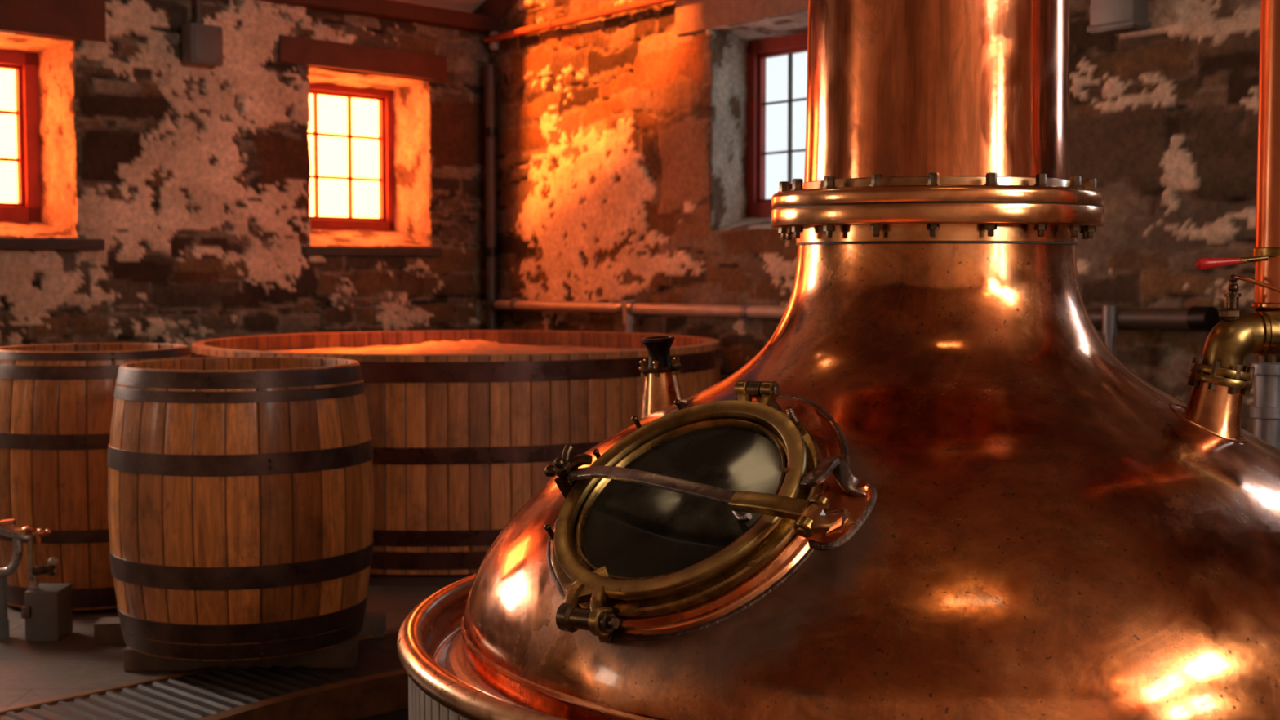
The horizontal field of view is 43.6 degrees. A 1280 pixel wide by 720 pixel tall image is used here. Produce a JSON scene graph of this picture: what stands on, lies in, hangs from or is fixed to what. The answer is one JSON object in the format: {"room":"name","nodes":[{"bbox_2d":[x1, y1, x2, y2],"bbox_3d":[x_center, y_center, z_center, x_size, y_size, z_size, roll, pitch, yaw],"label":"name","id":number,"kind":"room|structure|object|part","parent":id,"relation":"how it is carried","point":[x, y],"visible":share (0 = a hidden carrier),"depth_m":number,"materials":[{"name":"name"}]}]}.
{"room":"processing plant","nodes":[
{"label":"processing plant","id":0,"kind":"room"},
{"bbox_2d":[0,585,445,708],"bbox_3d":[-2.287,1.186,3.715,15.773,0.001,16.878,0,3,0],"label":"floor","id":1,"kind":"structure","parent":0,"point":[30,672],"depth_m":5.74,"materials":[{"name":"concrete"}]},
{"bbox_2d":[0,519,72,641],"bbox_3d":[-2.364,0.817,6.038,0.379,0.466,0.180,0,3,0],"label":"pump","id":2,"kind":"object","parent":1,"relation":"on","point":[46,611],"visible":1,"depth_m":5.99,"materials":[{"name":"grey paint"}]},
{"bbox_3d":[-2.434,0.920,6.034,0.100,0.260,0.100,0,3,0],"label":"motor","id":3,"kind":"part","parent":2,"relation":"part of","materials":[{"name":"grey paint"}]},
{"bbox_3d":[-2.202,0.768,6.005,0.040,0.056,0.031,0,3,0],"label":"tap handle","id":4,"kind":"part","parent":2,"relation":"part of","materials":[{"name":"paint"}]},
{"bbox_2d":[0,342,191,610],"bbox_3d":[-2.311,0.465,6.789,0.869,1.041,0.869,1,3,16],"label":"barrel","id":5,"kind":"object","parent":1,"relation":"on","point":[57,400],"visible":0.56,"depth_m":6.38,"materials":[{"name":"brown wood"}]},
{"bbox_2d":[0,665,359,719],"bbox_3d":[-1.469,1.127,4.602,1.322,0.017,1.949,3,5,43],"label":"floor grate","id":6,"kind":"object","parent":1,"relation":"on","point":[201,695],"visible":0.76,"depth_m":5.18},
{"bbox_2d":[0,626,399,715],"bbox_3d":[-1.297,1.059,5.744,0.035,0.016,3.849,3,5,43],"label":"trim","id":7,"kind":"structure","parent":1,"relation":"on","point":[164,677],"depth_m":5.29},
{"bbox_2d":[93,611,386,644],"bbox_3d":[-1.500,1.010,6.039,1.065,0.079,0.120,0,3,-5],"label":"block","id":8,"kind":"object","parent":1,"relation":"on","point":[107,630],"visible":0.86,"depth_m":5.98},
{"bbox_2d":[123,640,357,671],"bbox_3d":[-1.395,1.036,5.610,0.791,0.079,0.110,0,3,-3],"label":"block","id":9,"kind":"object","parent":1,"relation":"on","point":[344,655],"visible":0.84,"depth_m":5.56,"materials":[{"name":"grey concrete"}]},
{"bbox_2d":[106,356,373,661],"bbox_3d":[-1.425,0.498,5.749,0.924,0.976,0.924,3,5,43],"label":"barrel","id":10,"kind":"object","parent":9,"relation":"on","point":[241,492],"visible":1,"depth_m":5.36,"materials":[{"name":"brown wood"}]},
{"bbox_2d":[196,668,408,719],"bbox_3d":[0.661,1.227,3.678,4.690,0.122,4.690,0,3,0],"label":"trim","id":11,"kind":"structure","parent":1,"relation":"on","point":[364,696],"depth_m":5.25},
{"bbox_2d":[333,632,403,676],"bbox_3d":[-0.044,1.056,5.906,1.600,0.007,1.894,3,5,43],"label":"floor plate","id":12,"kind":"object","parent":1,"relation":"on","point":[375,655],"visible":0.09,"depth_m":5.73,"materials":[{"name":"brown metal"}]},
{"bbox_2d":[190,330,722,586],"bbox_3d":[-0.926,0.408,8.288,2.698,1.020,2.698,0,3,0],"label":"wooden tub","id":13,"kind":"object","parent":1,"relation":"on","point":[461,442],"visible":0.44,"depth_m":6.98,"materials":[{"name":"brown wood"}]},
{"bbox_2d":[265,339,644,354],"bbox_3d":[-0.926,-0.038,8.262,2.550,0.068,2.550,0,3,0],"label":"fermenting mash","id":14,"kind":"object","parent":13,"relation":"in","point":[477,346],"visible":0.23,"depth_m":8.85,"materials":[{"name":"liquid"}]},
{"bbox_2d":[1249,355,1279,449],"bbox_3d":[2.000,0.509,4.537,0.549,1.255,0.098,0,3,0],"label":"pipe","id":15,"kind":"object","parent":1,"relation":"on","point":[1264,412],"visible":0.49,"depth_m":4.48,"materials":[{"name":"metal"}]},
{"bbox_2d":[0,0,488,349],"bbox_3d":[-5.593,-0.493,6.223,0.439,3.060,13.180,3,4,42],"label":"wall","id":16,"kind":"structure","parent":0,"point":[194,180],"depth_m":9.39,"materials":[{"name":"stone"}]},
{"bbox_2d":[0,49,41,222],"bbox_3d":[-3.727,-1.221,8.569,0.100,0.960,1.050,3,4,42],"label":"window","id":17,"kind":"structure","parent":16,"relation":"in","point":[20,195],"depth_m":8.87,"materials":[{"name":"red paint"}]},
{"bbox_3d":[-3.744,-1.222,8.584,0.006,0.800,0.890,3,4,42],"label":"pane","id":18,"kind":"part","parent":17,"relation":"part of","materials":[{"name":"white glass"}]},
{"bbox_3d":[-3.731,-1.221,8.572,0.050,0.780,0.870,3,4,42],"label":"sash","id":19,"kind":"part","parent":17,"relation":"part of","materials":[{"name":"red paint"}]},
{"bbox_2d":[0,237,104,250],"bbox_3d":[-3.516,-0.600,8.226,0.160,0.060,1.580,3,4,42],"label":"trim","id":20,"kind":"structure","parent":16,"relation":"attached to","point":[6,243],"depth_m":8.53,"materials":[{"name":"stone"}]},
{"bbox_2d":[0,0,106,41],"bbox_3d":[-3.582,-1.825,8.186,0.200,0.230,1.740,3,4,42],"label":"window lintel","id":21,"kind":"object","parent":16,"relation":"attached to","point":[79,20],"depth_m":8.55,"materials":[{"name":"brown wood"}]},
{"bbox_2d":[181,0,222,66],"bbox_3d":[-2.502,-1.911,9.143,0.140,0.448,0.210,3,4,42],"label":"junction box","id":22,"kind":"object","parent":16,"relation":"attached to","point":[202,44],"visible":1,"depth_m":9.10,"materials":[{"name":"grey paint"}]},
{"bbox_2d":[307,83,395,231],"bbox_3d":[-2.005,-1.332,10.473,0.100,0.960,0.950,3,4,42],"label":"window","id":23,"kind":"structure","parent":16,"relation":"in","point":[351,134],"depth_m":10.58,"materials":[{"name":"red paint"}]},
{"bbox_3d":[-2.022,-1.333,10.488,0.006,0.850,0.840,3,4,42],"label":"pane","id":24,"kind":"part","parent":23,"relation":"part of","materials":[{"name":"white glass"}]},
{"bbox_2d":[276,35,447,81],"bbox_3d":[-1.792,-1.905,10.166,0.200,0.160,1.320,3,4,42],"label":"window lintel","id":25,"kind":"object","parent":16,"relation":"attached to","point":[340,57],"depth_m":10.07,"materials":[{"name":"brown wood"}]},
{"bbox_2d":[302,246,442,256],"bbox_3d":[-1.722,-0.695,10.241,0.120,0.055,1.100,3,4,42],"label":"trim","id":26,"kind":"structure","parent":16,"relation":"attached to","point":[306,251],"depth_m":10.16,"materials":[{"name":"stone"}]},
{"bbox_2d":[260,0,498,34],"bbox_3d":[-4.009,-2.071,7.519,0.160,0.100,9.000,3,4,42],"label":"trim","id":27,"kind":"structure","parent":16,"relation":"attached to","point":[418,14],"depth_m":10.20,"materials":[{"name":"brown wood"}]},
{"bbox_2d":[355,707,408,719],"bbox_3d":[0.661,1.788,3.710,4.600,1.199,4.600,0,3,0],"label":"floor","id":28,"kind":"structure","parent":0,"point":[401,714],"depth_m":5.42,"materials":[{"name":"stone"}]},
{"bbox_2d":[396,0,1279,719],"bbox_3d":[0.661,-0.078,3.602,2.402,4.917,2.402,-3,5,-42],"label":"copper still","id":29,"kind":"object","parent":28,"relation":"on","point":[935,490],"visible":1,"depth_m":3.01,"materials":[{"name":"brown metal"}]},
{"bbox_2d":[424,599,466,669],"bbox_3d":[0.661,0.638,3.643,2.290,0.065,2.290,0,3,0],"label":"trough","id":30,"kind":"object","parent":29,"relation":"on","point":[444,642],"depth_m":3.70,"materials":[{"name":"orange metal"}]},
{"bbox_2d":[641,335,675,367],"bbox_3d":[0.045,-0.020,3.976,0.083,0.079,0.083,0,3,0],"label":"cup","id":31,"kind":"object","parent":29,"relation":"on","point":[658,347],"depth_m":3.95,"materials":[{"name":"black metal"}]},
{"bbox_3d":[0.078,0.264,2.987,0.378,0.260,0.369,0,3,0],"label":"glass","id":32,"kind":"part","parent":29,"relation":"part of","materials":[{"name":"glass"}]},
{"bbox_3d":[0.342,0.267,2.891,0.145,0.128,0.164,2,4,29],"label":"foot plate","id":33,"kind":"part","parent":29,"relation":"part of","materials":[{"name":"orange metal"}]},
{"bbox_2d":[461,243,1279,719],"bbox_3d":[0.661,0.197,3.618,2.123,0.916,2.123,0,3,0],"label":"pot","id":34,"kind":"object","parent":29,"relation":"on","point":[935,490],"depth_m":2.89,"materials":[{"name":"orange metal"}]},
{"bbox_2d":[1187,274,1279,396],"bbox_3d":[1.276,-0.051,3.289,0.293,0.250,0.133,0,3,0],"label":"pipe","id":35,"kind":"object","parent":29,"relation":"attached to","point":[1228,344],"visible":1,"depth_m":3.26,"materials":[{"name":"brown metal"}]},
{"bbox_3d":[1.268,-0.149,3.247,0.124,0.046,0.017,2,4,29],"label":"lever rod","id":36,"kind":"part","parent":35,"relation":"part of","materials":[{"name":"orange metal"}]},
{"bbox_2d":[1251,0,1279,308],"bbox_3d":[1.316,-0.502,3.280,0.101,0.790,0.101,0,3,0],"label":"riser pipe","id":37,"kind":"object","parent":35,"relation":"attached to","point":[1268,184],"visible":0.91,"depth_m":3.26,"materials":[{"name":"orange metal"}]},
{"bbox_2d":[1194,255,1268,270],"bbox_3d":[1.201,-0.198,3.243,0.155,0.029,0.027,0,3,-5],"label":"lever","id":38,"kind":"object","parent":37,"relation":"attached to","point":[1202,264],"visible":1,"depth_m":3.23,"materials":[{"name":"paint"}]},
{"bbox_3d":[1.170,-0.195,3.238,0.094,0.025,0.025,0,3,0],"label":"handle","id":39,"kind":"part","parent":38,"relation":"part of","materials":[{"name":"red paint"}]},
{"bbox_2d":[392,0,485,13],"bbox_3d":[-0.161,-2.419,1.454,14.100,1.300,14.000,3,4,42],"label":"ceiling","id":40,"kind":"structure","parent":0,"point":[467,6],"depth_m":10.62,"materials":[{"name":"brown wood"}]},
{"bbox_2d":[488,0,1260,434],"bbox_3d":[1.807,-1.193,7.229,0.361,4.340,9.340,-2,4,-35],"label":"wall","id":41,"kind":"structure","parent":0,"point":[621,140],"depth_m":8.96,"materials":[{"name":"stone"}]},
{"bbox_2d":[482,64,498,330],"bbox_3d":[-1.008,-0.607,10.828,0.104,2.750,0.104,0,3,0],"label":"pipe","id":42,"kind":"object","parent":41,"relation":"attached to","point":[490,131],"visible":0.67,"depth_m":10.77,"materials":[{"name":"black metal"}]},
{"bbox_2d":[472,0,512,22],"bbox_3d":[-0.122,-2.913,9.935,2.690,1.479,0.160,3,4,42],"label":"trim","id":43,"kind":"structure","parent":41,"relation":"attached to","point":[495,9],"depth_m":10.69,"materials":[{"name":"brown wood"}]},
{"bbox_2d":[488,31,499,50],"bbox_3d":[-0.983,-2.152,10.796,0.070,0.120,0.070,0,3,0],"label":"wall lamp","id":44,"kind":"object","parent":41,"relation":"attached to","point":[493,46],"visible":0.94,"depth_m":10.77,"materials":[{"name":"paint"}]},
{"bbox_2d":[482,0,675,43],"bbox_3d":[0.640,-2.028,8.489,0.111,0.062,5.740,-2,4,-35],"label":"pipe","id":45,"kind":"object","parent":41,"relation":"attached to","point":[551,24],"visible":1,"depth_m":9.90,"materials":[{"name":"orange metal"}]},
{"bbox_2d":[493,297,786,332],"bbox_3d":[0.103,0.235,9.283,0.084,1.150,3.640,-2,4,-35],"label":"pipe","id":46,"kind":"object","parent":41,"relation":"attached to","point":[628,309],"visible":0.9,"depth_m":9.38,"materials":[{"name":"metal"}]},
{"bbox_2d":[675,0,808,35],"bbox_3d":[0.815,-1.964,8.432,0.200,0.300,1.840,-2,4,-35],"label":"trim","id":47,"kind":"structure","parent":41,"relation":"attached to","point":[691,15],"depth_m":8.76,"materials":[{"name":"paint"}]},
{"bbox_2d":[746,31,808,217],"bbox_3d":[0.973,-1.288,8.695,0.100,1.000,1.150,-2,4,-35],"label":"window","id":48,"kind":"structure","parent":41,"relation":"in","point":[777,67],"depth_m":9.01,"materials":[{"name":"red paint"}]},
{"bbox_3d":[0.977,-1.289,8.698,0.050,0.840,0.990,-2,4,-35],"label":"sash","id":49,"kind":"part","parent":48,"relation":"part of","materials":[{"name":"red paint"}]},
{"bbox_3d":[0.991,-1.289,8.708,0.006,0.860,1.010,-2,4,-35],"label":"pane","id":50,"kind":"part","parent":48,"relation":"part of","materials":[{"name":"white glass"}]},
{"bbox_2d":[1086,0,1151,35],"bbox_3d":[1.967,-1.998,6.537,0.115,1.300,0.240,-2,4,-35],"label":"duct","id":51,"kind":"object","parent":41,"relation":"attached to","point":[1107,17],"visible":1,"depth_m":6.52,"materials":[{"name":"grey metal"}]},
{"bbox_2d":[1085,305,1219,353],"bbox_3d":[1.701,-0.011,6.996,0.118,0.485,1.811,-2,4,-36],"label":"pipe","id":52,"kind":"object","parent":41,"relation":"attached to","point":[1109,318],"visible":0.28,"depth_m":6.45,"materials":[{"name":"grey metal"}]}
]}

